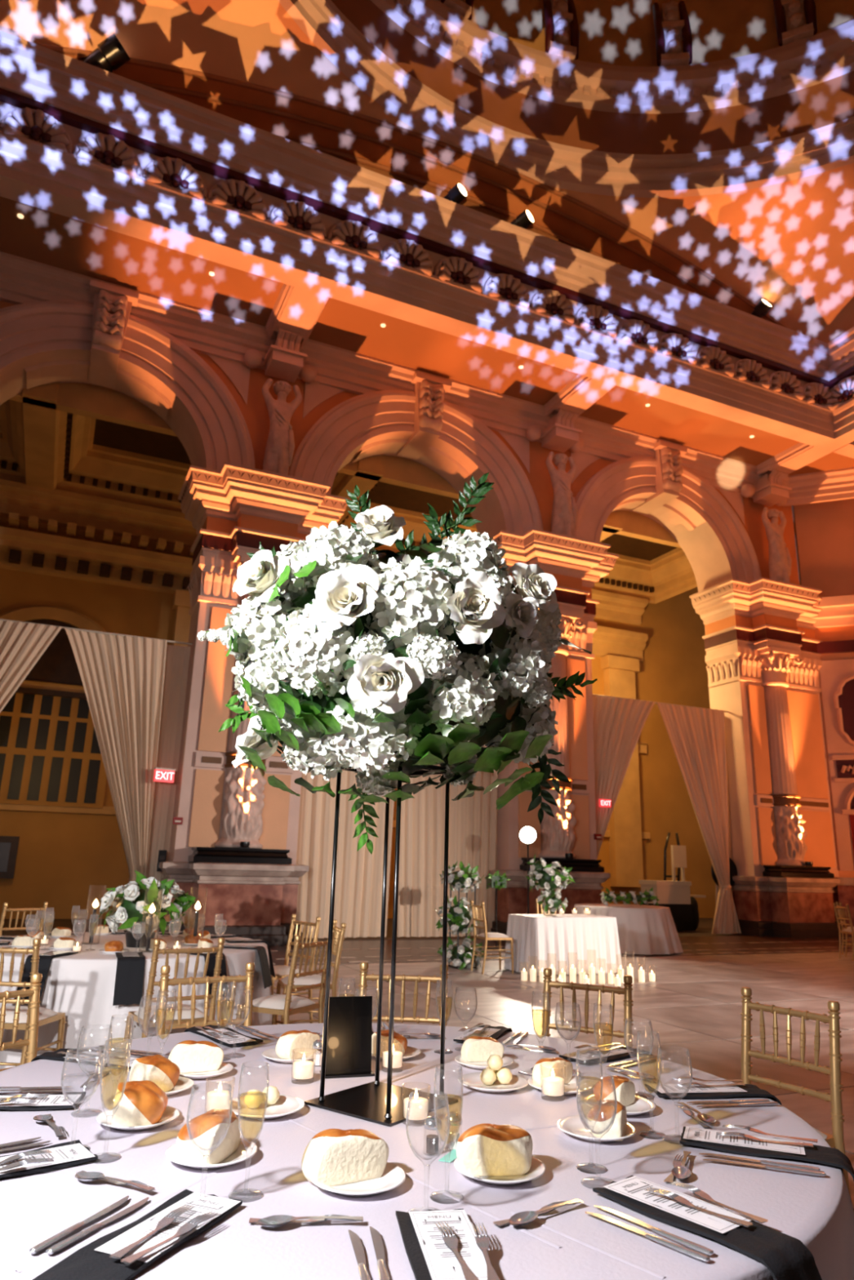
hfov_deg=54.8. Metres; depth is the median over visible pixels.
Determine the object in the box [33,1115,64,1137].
spoon
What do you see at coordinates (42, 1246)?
knife
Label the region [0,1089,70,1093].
knife
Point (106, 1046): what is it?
knife
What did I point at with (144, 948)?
bread plate
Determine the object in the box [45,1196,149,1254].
knife
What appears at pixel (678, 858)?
rack
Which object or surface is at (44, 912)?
wine glass
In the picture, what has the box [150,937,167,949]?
bread roll
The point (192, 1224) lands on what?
fork
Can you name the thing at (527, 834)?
work light
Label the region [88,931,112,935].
bread plate
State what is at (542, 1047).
spoon
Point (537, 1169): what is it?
bread plate
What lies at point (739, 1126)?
fork
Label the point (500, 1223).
fork
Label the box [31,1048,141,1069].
napkin
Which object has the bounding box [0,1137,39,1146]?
knife
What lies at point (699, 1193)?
fork
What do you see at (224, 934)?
menu card
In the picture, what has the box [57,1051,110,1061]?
fork
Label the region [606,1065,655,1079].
spoon
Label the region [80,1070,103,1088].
spoon
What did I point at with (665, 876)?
hand truck
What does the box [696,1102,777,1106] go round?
knife
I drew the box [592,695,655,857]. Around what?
curtain
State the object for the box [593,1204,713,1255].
knife
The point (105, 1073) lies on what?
fork
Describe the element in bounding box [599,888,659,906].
flower garland
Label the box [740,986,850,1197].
chair
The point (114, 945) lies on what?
bread roll
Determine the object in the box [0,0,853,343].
ceiling
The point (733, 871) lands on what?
case
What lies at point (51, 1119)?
fork
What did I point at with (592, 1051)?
fork
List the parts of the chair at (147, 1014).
leg, post, seat frame, rail, rail, rail, post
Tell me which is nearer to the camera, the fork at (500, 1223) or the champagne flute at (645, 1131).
the fork at (500, 1223)
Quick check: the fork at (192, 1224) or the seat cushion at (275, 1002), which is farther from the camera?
the seat cushion at (275, 1002)
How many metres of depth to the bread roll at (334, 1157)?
1.69 m
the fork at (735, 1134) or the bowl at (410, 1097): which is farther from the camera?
the fork at (735, 1134)
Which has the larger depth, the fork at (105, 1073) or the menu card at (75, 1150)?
the fork at (105, 1073)
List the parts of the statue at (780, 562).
sash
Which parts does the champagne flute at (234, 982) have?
stem and foot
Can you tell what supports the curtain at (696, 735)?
hanging from the curtain rod at (595, 695)
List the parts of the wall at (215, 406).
intrado panel, spandrel panel, spandrel panel, intrado panel, spandrel panel, spandrel panel, intrado panel, spandrel panel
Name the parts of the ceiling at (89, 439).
coffer frame, coffer frame, coffer frame, coffer frame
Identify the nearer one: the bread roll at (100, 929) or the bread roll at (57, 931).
the bread roll at (57, 931)
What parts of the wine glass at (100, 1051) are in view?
stem and foot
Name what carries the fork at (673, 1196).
on the menu card at (632, 1184)
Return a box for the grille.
[160,855,164,860]
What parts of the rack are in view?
panel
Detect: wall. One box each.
[0,279,799,592]
[0,478,799,919]
[324,152,582,250]
[791,498,853,935]
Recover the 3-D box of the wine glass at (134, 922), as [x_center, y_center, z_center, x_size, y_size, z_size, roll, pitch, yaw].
[-1.989,2.046,5.661,0.084,0.200,0.084,8,-17,-23]
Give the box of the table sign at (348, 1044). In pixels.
[320,995,374,1078]
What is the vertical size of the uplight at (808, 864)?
0.115 m
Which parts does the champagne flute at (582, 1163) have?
stem and foot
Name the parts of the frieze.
beam moulding, beam moulding, beam moulding, beam moulding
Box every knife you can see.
[0,1085,72,1089]
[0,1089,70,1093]
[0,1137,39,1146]
[0,1140,50,1151]
[28,1195,128,1253]
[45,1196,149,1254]
[95,1047,153,1056]
[98,1045,161,1053]
[235,1026,269,1039]
[240,1025,277,1037]
[348,1230,370,1279]
[369,1226,390,1279]
[383,1021,395,1032]
[502,1031,521,1044]
[512,1031,528,1044]
[518,1071,569,1084]
[584,1211,710,1262]
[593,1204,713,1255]
[608,1055,655,1066]
[620,1056,663,1067]
[686,1098,769,1103]
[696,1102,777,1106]
[700,1153,819,1171]
[702,1159,826,1176]
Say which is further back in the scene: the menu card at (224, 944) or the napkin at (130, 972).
the menu card at (224, 944)
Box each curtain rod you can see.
[0,618,192,644]
[592,693,728,712]
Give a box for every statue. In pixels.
[262,377,302,476]
[546,451,578,537]
[761,506,795,584]
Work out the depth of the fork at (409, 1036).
3.11 m
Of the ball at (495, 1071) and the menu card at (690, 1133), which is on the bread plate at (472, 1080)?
the ball at (495, 1071)
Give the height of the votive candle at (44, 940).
0.070 m
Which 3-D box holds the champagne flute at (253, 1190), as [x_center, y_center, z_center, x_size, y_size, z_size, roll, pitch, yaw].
[-0.352,0.976,1.643,0.067,0.235,0.067,8,-17,-23]
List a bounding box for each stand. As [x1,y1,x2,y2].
[304,761,457,1126]
[484,870,511,949]
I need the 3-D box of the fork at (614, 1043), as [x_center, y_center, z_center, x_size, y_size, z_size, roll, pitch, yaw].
[0.614,1.457,2.961,0.215,0.010,0.023,11,-18,-32]
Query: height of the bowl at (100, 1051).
0.120 m
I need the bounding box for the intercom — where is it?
[156,849,166,871]
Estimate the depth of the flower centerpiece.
5.98 m
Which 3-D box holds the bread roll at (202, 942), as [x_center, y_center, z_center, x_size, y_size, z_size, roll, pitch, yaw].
[-1.594,2.194,5.948,0.097,0.074,0.147,9,-17,-26]
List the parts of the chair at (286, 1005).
leg, leg, seat frame, post, rail, rail, rail, post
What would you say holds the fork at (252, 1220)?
on the tablecloth at (567, 1242)
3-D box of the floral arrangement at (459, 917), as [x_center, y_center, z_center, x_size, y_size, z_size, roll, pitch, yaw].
[0.475,3.918,11.761,0.724,1.481,0.698,2,-15,0]
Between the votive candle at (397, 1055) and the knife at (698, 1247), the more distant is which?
the votive candle at (397, 1055)
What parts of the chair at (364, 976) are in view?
post, rail, rail, post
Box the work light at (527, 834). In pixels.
[519,826,537,914]
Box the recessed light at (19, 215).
[17,213,23,218]
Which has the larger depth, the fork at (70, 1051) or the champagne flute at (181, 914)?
the champagne flute at (181, 914)
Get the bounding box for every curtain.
[0,620,62,712]
[64,627,167,931]
[146,644,191,924]
[296,769,394,938]
[396,744,497,937]
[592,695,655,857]
[656,702,741,933]
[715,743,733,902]
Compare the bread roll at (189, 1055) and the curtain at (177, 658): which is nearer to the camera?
the bread roll at (189, 1055)
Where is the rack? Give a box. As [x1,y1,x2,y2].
[670,844,705,897]
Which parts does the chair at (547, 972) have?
post, rail, rail, post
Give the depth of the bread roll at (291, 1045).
2.73 m
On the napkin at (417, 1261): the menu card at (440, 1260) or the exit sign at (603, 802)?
the menu card at (440, 1260)
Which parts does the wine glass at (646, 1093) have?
stem and foot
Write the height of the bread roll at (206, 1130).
0.086 m
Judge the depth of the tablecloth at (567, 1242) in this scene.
1.71 m
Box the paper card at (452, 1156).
[438,1149,457,1162]
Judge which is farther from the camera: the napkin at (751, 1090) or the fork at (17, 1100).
the napkin at (751, 1090)
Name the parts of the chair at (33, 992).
rail, rail, rail, post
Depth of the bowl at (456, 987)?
2.98 m
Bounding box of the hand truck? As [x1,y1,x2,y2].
[663,832,679,880]
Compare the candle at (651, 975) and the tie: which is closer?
the candle at (651, 975)
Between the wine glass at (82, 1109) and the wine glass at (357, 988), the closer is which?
the wine glass at (82, 1109)
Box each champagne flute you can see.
[40,913,53,950]
[85,914,98,950]
[89,1039,130,1163]
[106,1015,133,1102]
[142,915,154,951]
[155,989,176,1052]
[170,914,182,948]
[214,913,222,946]
[215,982,235,1060]
[228,1062,269,1201]
[429,1064,463,1204]
[434,980,453,1053]
[530,991,549,1070]
[575,1048,606,1173]
[593,1003,613,1066]
[636,1031,665,1139]
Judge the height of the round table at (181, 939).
0.736 m
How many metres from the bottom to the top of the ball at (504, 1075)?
0.044 m
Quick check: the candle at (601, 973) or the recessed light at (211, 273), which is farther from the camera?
the recessed light at (211, 273)
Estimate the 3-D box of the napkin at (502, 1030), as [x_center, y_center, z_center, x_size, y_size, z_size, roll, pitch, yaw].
[0.233,1.664,3.194,0.128,0.274,0.449,-4,-16,20]
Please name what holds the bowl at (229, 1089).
on the wine glass at (193, 1087)
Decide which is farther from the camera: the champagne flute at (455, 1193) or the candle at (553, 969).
the candle at (553, 969)
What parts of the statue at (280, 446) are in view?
sash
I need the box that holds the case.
[711,857,737,886]
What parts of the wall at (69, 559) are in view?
arch moulding, aisle cornice, aisle cornice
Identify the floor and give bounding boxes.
[0,918,853,1211]
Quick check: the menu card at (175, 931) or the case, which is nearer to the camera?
the menu card at (175, 931)
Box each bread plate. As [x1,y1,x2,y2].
[8,943,33,948]
[48,933,74,937]
[49,945,76,950]
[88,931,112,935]
[96,1106,179,1131]
[98,948,128,954]
[127,1076,194,1096]
[141,946,170,951]
[165,1137,257,1169]
[179,941,197,946]
[179,1062,233,1079]
[229,1093,305,1119]
[262,1048,320,1063]
[310,1161,405,1197]
[371,1046,421,1060]
[453,1156,545,1186]
[454,1054,514,1070]
[457,1071,528,1093]
[527,1076,593,1095]
[555,1114,636,1142]
[582,1093,656,1116]
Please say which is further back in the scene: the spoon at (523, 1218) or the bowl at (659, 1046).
the bowl at (659, 1046)
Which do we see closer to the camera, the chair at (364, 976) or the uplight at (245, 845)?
the chair at (364, 976)
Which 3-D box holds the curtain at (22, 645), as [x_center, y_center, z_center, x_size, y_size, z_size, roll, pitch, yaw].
[-7.630,2.165,13.506,2.355,5.260,0.262,8,-17,-23]
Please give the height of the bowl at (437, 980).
0.152 m
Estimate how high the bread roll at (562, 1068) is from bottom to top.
0.071 m
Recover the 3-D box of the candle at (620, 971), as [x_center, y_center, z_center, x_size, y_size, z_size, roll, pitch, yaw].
[2.453,4.168,10.436,0.110,0.340,0.110,8,-17,-23]
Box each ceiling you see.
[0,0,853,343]
[0,382,795,604]
[278,0,853,197]
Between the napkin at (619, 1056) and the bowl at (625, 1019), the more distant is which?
the napkin at (619, 1056)
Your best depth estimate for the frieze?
16.83 m
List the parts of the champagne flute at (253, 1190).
stem and foot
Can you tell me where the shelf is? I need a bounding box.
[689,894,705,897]
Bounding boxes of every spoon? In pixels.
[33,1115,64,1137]
[75,1171,155,1191]
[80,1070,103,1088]
[257,1214,363,1228]
[400,1032,440,1037]
[503,1043,555,1051]
[508,1198,583,1226]
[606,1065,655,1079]
[671,1151,690,1180]
[678,1102,715,1124]
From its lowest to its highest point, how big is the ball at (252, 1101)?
0.044 m
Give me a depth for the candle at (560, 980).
9.96 m
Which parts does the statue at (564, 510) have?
sash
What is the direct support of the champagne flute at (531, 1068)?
on the tablecloth at (567, 1242)
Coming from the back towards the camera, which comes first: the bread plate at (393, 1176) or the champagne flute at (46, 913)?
the champagne flute at (46, 913)
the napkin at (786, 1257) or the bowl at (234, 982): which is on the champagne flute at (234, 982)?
the bowl at (234, 982)
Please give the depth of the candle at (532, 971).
10.32 m
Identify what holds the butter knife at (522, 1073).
on the bread plate at (584, 1085)
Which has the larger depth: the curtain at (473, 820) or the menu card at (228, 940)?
the curtain at (473, 820)
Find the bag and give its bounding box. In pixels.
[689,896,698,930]
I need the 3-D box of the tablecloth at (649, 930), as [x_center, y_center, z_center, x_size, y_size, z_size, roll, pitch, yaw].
[3.527,5.185,14.873,2.080,0.730,2.053,8,-17,-23]
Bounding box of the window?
[0,686,106,808]
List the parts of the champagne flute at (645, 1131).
stem and foot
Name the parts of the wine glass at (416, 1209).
stem and foot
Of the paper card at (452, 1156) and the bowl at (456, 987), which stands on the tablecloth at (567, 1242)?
the paper card at (452, 1156)
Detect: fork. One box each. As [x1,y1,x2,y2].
[0,1093,48,1099]
[0,1097,37,1103]
[0,1149,52,1164]
[0,1157,54,1171]
[44,1114,67,1135]
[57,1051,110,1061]
[68,1050,127,1057]
[76,1170,151,1190]
[84,1071,110,1088]
[109,1204,195,1258]
[120,1211,220,1264]
[195,1026,219,1036]
[204,1026,237,1036]
[248,1214,356,1223]
[402,1035,445,1038]
[435,1222,479,1279]
[458,1022,484,1031]
[471,1222,499,1279]
[472,1024,490,1034]
[492,1200,576,1226]
[506,1045,558,1053]
[573,1042,620,1048]
[586,1044,624,1053]
[605,1067,654,1083]
[644,1187,752,1227]
[662,1153,683,1183]
[667,1181,768,1223]
[672,1076,742,1081]
[675,1105,708,1127]
[676,1082,745,1086]
[715,1132,813,1146]
[721,1124,817,1142]
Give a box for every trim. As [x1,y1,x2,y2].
[0,30,853,452]
[0,251,853,506]
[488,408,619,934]
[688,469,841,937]
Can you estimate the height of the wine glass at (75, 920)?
0.200 m
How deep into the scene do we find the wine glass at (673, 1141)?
2.04 m
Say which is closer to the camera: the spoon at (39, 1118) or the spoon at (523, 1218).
the spoon at (523, 1218)
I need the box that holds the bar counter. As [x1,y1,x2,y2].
[638,880,693,930]
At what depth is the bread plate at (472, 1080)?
2.45 m
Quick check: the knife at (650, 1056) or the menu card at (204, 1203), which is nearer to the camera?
the menu card at (204, 1203)
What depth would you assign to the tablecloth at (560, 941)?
11.18 m
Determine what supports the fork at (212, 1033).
on the menu card at (222, 1037)
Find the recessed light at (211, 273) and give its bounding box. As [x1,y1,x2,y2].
[208,271,214,275]
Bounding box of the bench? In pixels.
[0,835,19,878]
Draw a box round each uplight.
[240,841,249,848]
[564,853,573,858]
[804,861,813,866]
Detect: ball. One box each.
[244,1088,262,1108]
[262,1085,279,1104]
[480,1068,495,1084]
[485,1066,497,1081]
[487,1053,502,1070]
[496,1067,511,1084]
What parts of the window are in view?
pane, pane, pane, pane, pane, pane, pane, pane, pane, cornice, pane, pane, pane, pane, pane, pane, pane, pane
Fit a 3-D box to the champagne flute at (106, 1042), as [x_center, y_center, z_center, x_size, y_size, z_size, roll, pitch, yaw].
[-0.698,1.016,1.823,0.067,0.235,0.067,8,-17,-23]
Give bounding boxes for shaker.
[312,1040,322,1065]
[423,1115,441,1154]
[444,1111,462,1149]
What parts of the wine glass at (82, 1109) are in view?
stem and foot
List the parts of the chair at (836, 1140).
post, rail, rail, rail, seat frame, post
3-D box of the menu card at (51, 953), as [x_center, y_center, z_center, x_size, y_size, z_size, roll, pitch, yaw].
[-2.433,2.048,5.384,0.100,0.001,0.260,-1,-15,8]
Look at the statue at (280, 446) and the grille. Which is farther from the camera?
the statue at (280, 446)
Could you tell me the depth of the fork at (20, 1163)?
1.68 m
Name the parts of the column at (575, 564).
wall panel, wall panel, dado cornice, cornice, architrave, wall panel, wall panel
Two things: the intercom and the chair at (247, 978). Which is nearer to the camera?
the chair at (247, 978)
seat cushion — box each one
[0,1005,57,1022]
[133,1004,204,1020]
[252,994,315,1009]
[271,964,303,975]
[280,974,332,985]
[477,932,509,937]
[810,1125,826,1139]
[842,928,853,932]
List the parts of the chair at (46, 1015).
rail, rail, rail, post, seat frame, leg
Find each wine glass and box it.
[26,918,39,948]
[42,911,54,937]
[61,1047,102,1149]
[71,920,86,951]
[71,1023,112,1117]
[132,922,145,952]
[137,995,166,1049]
[168,920,181,943]
[186,1082,231,1195]
[223,990,250,1057]
[355,987,377,1019]
[405,1089,449,1213]
[453,986,477,1050]
[555,1001,581,1074]
[576,1072,617,1189]
[623,1018,653,1098]
[656,1046,692,1143]
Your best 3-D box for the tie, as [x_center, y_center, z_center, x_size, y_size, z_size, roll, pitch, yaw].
[7.016,5.801,19.352,0.280,0.100,0.273,8,-17,-23]
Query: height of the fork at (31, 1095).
0.010 m
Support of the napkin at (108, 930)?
on the tablecloth at (81, 985)
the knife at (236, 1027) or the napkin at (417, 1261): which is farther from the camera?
the knife at (236, 1027)
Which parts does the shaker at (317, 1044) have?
lid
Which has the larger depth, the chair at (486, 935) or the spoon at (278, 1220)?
the chair at (486, 935)
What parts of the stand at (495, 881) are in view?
plate, rod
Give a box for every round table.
[43,938,217,953]
[72,1048,684,1210]
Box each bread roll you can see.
[12,935,35,946]
[26,929,44,939]
[51,926,71,936]
[53,937,75,947]
[93,924,108,933]
[104,940,124,951]
[111,1080,168,1128]
[128,1054,180,1092]
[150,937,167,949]
[168,1040,223,1073]
[176,1108,239,1164]
[182,927,199,936]
[184,933,200,943]
[196,930,210,939]
[197,937,213,947]
[275,1030,320,1059]
[301,1128,388,1186]
[371,1029,407,1056]
[456,1123,532,1176]
[460,1035,503,1062]
[532,1057,573,1086]
[587,1099,626,1141]
[593,1075,635,1106]
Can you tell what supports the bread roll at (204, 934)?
on the bread plate
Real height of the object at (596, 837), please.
0.120 m
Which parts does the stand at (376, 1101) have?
rod, plate, rod, plate, frame, rod, rod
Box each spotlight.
[80,33,130,72]
[443,182,467,204]
[510,208,534,229]
[750,298,772,318]
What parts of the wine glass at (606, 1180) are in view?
stem and foot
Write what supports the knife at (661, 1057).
on the tablecloth at (567, 1242)
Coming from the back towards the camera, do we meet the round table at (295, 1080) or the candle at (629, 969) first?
the candle at (629, 969)
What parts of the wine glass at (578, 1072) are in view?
stem and foot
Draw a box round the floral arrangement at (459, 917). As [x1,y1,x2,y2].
[435,860,484,969]
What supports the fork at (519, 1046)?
on the tablecloth at (567, 1242)
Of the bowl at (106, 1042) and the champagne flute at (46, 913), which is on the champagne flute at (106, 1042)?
the bowl at (106, 1042)
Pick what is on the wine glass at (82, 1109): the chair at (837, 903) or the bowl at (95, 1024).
the bowl at (95, 1024)
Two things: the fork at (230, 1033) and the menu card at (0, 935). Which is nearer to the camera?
the fork at (230, 1033)
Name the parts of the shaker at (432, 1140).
lid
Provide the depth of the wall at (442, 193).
17.89 m
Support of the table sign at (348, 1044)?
on the tablecloth at (567, 1242)
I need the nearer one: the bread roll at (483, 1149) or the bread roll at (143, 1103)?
the bread roll at (483, 1149)
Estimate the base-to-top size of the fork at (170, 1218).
0.010 m
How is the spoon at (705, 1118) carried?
on the tablecloth at (567, 1242)
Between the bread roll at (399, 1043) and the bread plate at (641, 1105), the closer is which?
the bread plate at (641, 1105)
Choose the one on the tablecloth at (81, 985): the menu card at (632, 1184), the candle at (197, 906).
the candle at (197, 906)
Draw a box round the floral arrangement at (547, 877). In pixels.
[525,853,574,914]
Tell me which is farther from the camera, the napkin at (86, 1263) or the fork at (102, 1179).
the fork at (102, 1179)
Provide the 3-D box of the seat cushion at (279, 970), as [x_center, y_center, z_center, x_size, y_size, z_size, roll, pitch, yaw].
[-1.273,2.835,7.091,0.380,0.045,0.390,15,-20,-40]
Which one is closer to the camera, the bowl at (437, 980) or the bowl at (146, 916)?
the bowl at (437, 980)
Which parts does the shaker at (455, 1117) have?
lid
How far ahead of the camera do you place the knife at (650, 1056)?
2.81 m
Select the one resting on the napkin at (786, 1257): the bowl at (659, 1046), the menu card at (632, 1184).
the menu card at (632, 1184)
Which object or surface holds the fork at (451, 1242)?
on the menu card at (440, 1260)
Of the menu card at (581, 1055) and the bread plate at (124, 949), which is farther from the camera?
the bread plate at (124, 949)
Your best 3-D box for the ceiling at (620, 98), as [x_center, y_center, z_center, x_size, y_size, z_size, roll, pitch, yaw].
[4.904,-17.751,11.397,17.451,12.050,17.451,3,-15,-7]
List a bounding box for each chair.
[0,902,48,935]
[0,938,66,1066]
[0,973,42,1071]
[123,937,224,1040]
[156,962,254,1035]
[235,932,333,1026]
[271,914,320,1023]
[275,919,346,1024]
[358,961,448,1026]
[470,900,513,973]
[535,898,561,914]
[541,968,633,1047]
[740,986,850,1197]
[832,902,853,960]
[835,902,853,956]
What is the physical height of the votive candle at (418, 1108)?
0.085 m
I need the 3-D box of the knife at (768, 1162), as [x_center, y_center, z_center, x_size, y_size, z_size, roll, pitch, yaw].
[0.750,1.180,1.865,0.255,0.008,0.018,-5,-16,21]
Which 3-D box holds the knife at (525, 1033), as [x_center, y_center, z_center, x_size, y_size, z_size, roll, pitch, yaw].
[0.355,1.519,3.143,0.018,0.008,0.255,-4,-16,18]
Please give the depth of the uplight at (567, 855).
16.65 m
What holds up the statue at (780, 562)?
on the column at (762, 661)
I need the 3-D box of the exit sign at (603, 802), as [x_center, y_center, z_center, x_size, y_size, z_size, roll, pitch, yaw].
[3.949,3.609,18.262,0.296,0.195,0.080,8,-17,-23]
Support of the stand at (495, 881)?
on the floor
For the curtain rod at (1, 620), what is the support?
attached to the wall at (215, 406)
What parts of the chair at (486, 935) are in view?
post, rail, rail, rail, post, seat frame, leg, leg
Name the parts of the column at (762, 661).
cornice, wall panel, architrave, wall panel, dado cornice, wall panel, wall panel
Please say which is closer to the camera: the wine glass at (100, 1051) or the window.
the wine glass at (100, 1051)
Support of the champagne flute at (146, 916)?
on the tablecloth at (81, 985)
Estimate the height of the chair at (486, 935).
0.917 m
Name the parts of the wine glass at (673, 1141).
stem and foot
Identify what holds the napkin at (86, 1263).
on the tablecloth at (567, 1242)
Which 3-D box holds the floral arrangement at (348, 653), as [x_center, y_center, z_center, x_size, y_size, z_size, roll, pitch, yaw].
[-0.075,0.060,2.555,1.155,1.174,1.109,12,-19,-35]
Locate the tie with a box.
[720,884,731,888]
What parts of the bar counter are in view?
cooler lid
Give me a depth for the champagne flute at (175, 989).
2.56 m
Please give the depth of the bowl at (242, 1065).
1.66 m
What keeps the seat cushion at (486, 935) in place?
on the chair at (486, 935)
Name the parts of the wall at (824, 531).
cornice, cornice, cornice, stone frame, cartouche moulding, dado cornice, painted panel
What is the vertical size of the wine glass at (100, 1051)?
0.204 m
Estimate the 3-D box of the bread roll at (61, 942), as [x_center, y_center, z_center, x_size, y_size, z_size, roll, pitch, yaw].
[-2.522,2.119,5.761,0.147,0.074,0.097,-4,-16,18]
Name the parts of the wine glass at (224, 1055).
stem and foot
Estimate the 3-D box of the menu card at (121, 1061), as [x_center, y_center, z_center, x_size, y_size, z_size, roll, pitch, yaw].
[-1.014,1.332,2.621,0.270,0.001,0.105,-4,-16,20]
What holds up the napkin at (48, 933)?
on the tablecloth at (81, 985)
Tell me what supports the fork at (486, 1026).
on the menu card at (487, 1032)
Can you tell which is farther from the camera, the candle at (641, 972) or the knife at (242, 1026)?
the candle at (641, 972)
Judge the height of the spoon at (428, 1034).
0.014 m
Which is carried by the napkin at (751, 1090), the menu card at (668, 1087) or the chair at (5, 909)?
the menu card at (668, 1087)
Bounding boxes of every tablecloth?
[0,932,272,1069]
[0,1022,853,1279]
[503,914,622,975]
[572,903,683,955]
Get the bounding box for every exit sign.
[153,767,175,782]
[598,797,611,807]
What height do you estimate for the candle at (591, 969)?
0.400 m
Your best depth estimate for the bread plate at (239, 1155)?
1.78 m
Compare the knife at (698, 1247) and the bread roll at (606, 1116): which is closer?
the knife at (698, 1247)
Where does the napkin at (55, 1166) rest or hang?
on the tablecloth at (567, 1242)
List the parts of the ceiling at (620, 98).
dome cornice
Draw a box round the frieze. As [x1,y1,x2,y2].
[0,195,853,475]
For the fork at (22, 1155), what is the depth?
1.73 m
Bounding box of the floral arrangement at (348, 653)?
[196,472,596,853]
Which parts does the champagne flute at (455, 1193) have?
stem and foot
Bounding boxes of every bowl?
[26,918,39,937]
[61,1047,102,1106]
[72,920,86,937]
[76,1023,112,1076]
[88,914,98,936]
[100,1039,130,1113]
[132,922,145,939]
[144,915,154,938]
[168,920,181,936]
[186,1082,231,1155]
[215,982,235,1031]
[224,990,250,1027]
[237,1062,269,1148]
[405,1089,449,1164]
[433,1064,462,1151]
[435,980,453,1022]
[453,986,477,1022]
[531,991,549,1041]
[555,1001,581,1043]
[575,1048,602,1125]
[576,1072,617,1137]
[623,1018,653,1060]
[636,1031,661,1097]
[656,1046,692,1102]
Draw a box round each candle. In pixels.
[40,935,48,943]
[72,942,81,951]
[82,887,106,942]
[139,903,155,951]
[173,941,181,948]
[193,901,200,936]
[205,1080,235,1111]
[291,1051,316,1079]
[382,1040,404,1068]
[402,1081,429,1124]
[520,968,527,980]
[529,965,536,981]
[539,968,544,982]
[539,1067,564,1099]
[548,965,555,981]
[556,975,563,982]
[559,968,565,982]
[569,964,576,982]
[578,968,585,983]
[582,975,589,984]
[588,964,595,983]
[598,968,604,983]
[608,970,614,983]
[614,974,621,986]
[617,966,623,982]
[626,964,633,982]
[638,962,645,982]
[647,970,655,981]
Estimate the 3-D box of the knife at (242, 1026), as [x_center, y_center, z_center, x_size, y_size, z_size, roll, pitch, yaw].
[-0.642,1.488,3.130,0.018,0.008,0.255,14,-20,-39]
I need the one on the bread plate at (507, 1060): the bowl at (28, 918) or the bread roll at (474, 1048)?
the bread roll at (474, 1048)
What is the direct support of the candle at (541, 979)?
on the floor
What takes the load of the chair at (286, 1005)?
on the floor
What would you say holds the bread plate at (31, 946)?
on the tablecloth at (81, 985)
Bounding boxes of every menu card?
[0,935,16,937]
[0,1093,81,1106]
[0,1142,95,1174]
[7,946,22,948]
[39,951,71,955]
[64,1050,137,1066]
[94,1192,240,1262]
[121,951,138,956]
[164,930,182,933]
[197,1028,255,1044]
[210,933,234,936]
[222,944,257,947]
[227,939,261,941]
[408,1209,499,1279]
[453,1026,499,1039]
[561,1045,631,1060]
[602,1175,752,1233]
[647,1082,746,1093]
[682,1126,804,1155]
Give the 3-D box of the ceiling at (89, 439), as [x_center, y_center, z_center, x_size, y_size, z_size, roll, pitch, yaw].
[-3.833,-4.001,20.460,30.000,1.450,5.600,8,-17,-23]
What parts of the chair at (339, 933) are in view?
leg, leg, seat frame, post, post, rail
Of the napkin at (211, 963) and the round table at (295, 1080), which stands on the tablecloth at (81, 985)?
the napkin at (211, 963)
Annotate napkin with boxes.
[0,937,15,939]
[0,1091,86,1111]
[0,1139,97,1177]
[13,951,78,1004]
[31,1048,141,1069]
[31,1189,242,1279]
[44,932,78,934]
[108,929,127,933]
[112,951,145,1005]
[158,930,182,934]
[183,1024,262,1046]
[189,951,228,999]
[210,933,242,937]
[217,945,272,988]
[225,939,275,977]
[395,1208,493,1279]
[453,1024,512,1043]
[559,1045,653,1064]
[592,1175,822,1279]
[644,1082,781,1105]
[679,1126,853,1181]
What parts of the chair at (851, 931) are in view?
post, rail, seat frame, post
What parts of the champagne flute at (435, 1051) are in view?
stem and foot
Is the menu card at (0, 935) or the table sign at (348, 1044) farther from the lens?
the menu card at (0, 935)
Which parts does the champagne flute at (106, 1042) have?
stem and foot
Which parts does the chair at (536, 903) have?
post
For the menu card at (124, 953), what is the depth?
5.44 m
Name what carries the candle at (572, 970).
on the floor
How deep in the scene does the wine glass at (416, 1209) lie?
1.57 m
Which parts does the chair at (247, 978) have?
post, rail, rail, post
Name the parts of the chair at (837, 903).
post, post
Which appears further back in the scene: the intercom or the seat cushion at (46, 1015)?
the intercom
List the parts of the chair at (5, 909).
post, rail, rail, post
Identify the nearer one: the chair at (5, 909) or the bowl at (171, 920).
the bowl at (171, 920)
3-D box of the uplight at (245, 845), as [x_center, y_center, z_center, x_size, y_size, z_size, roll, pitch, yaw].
[-3.125,3.520,14.125,0.170,0.115,0.170,8,-17,-23]
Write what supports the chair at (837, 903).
on the floor
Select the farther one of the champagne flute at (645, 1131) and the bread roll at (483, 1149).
the champagne flute at (645, 1131)
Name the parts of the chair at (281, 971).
leg, seat frame, post, rail, rail, post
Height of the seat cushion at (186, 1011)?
0.045 m
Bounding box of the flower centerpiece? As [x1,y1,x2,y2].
[91,870,195,947]
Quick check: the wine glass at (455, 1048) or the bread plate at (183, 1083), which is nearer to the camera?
the bread plate at (183, 1083)
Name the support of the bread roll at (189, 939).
on the bread plate at (184, 943)

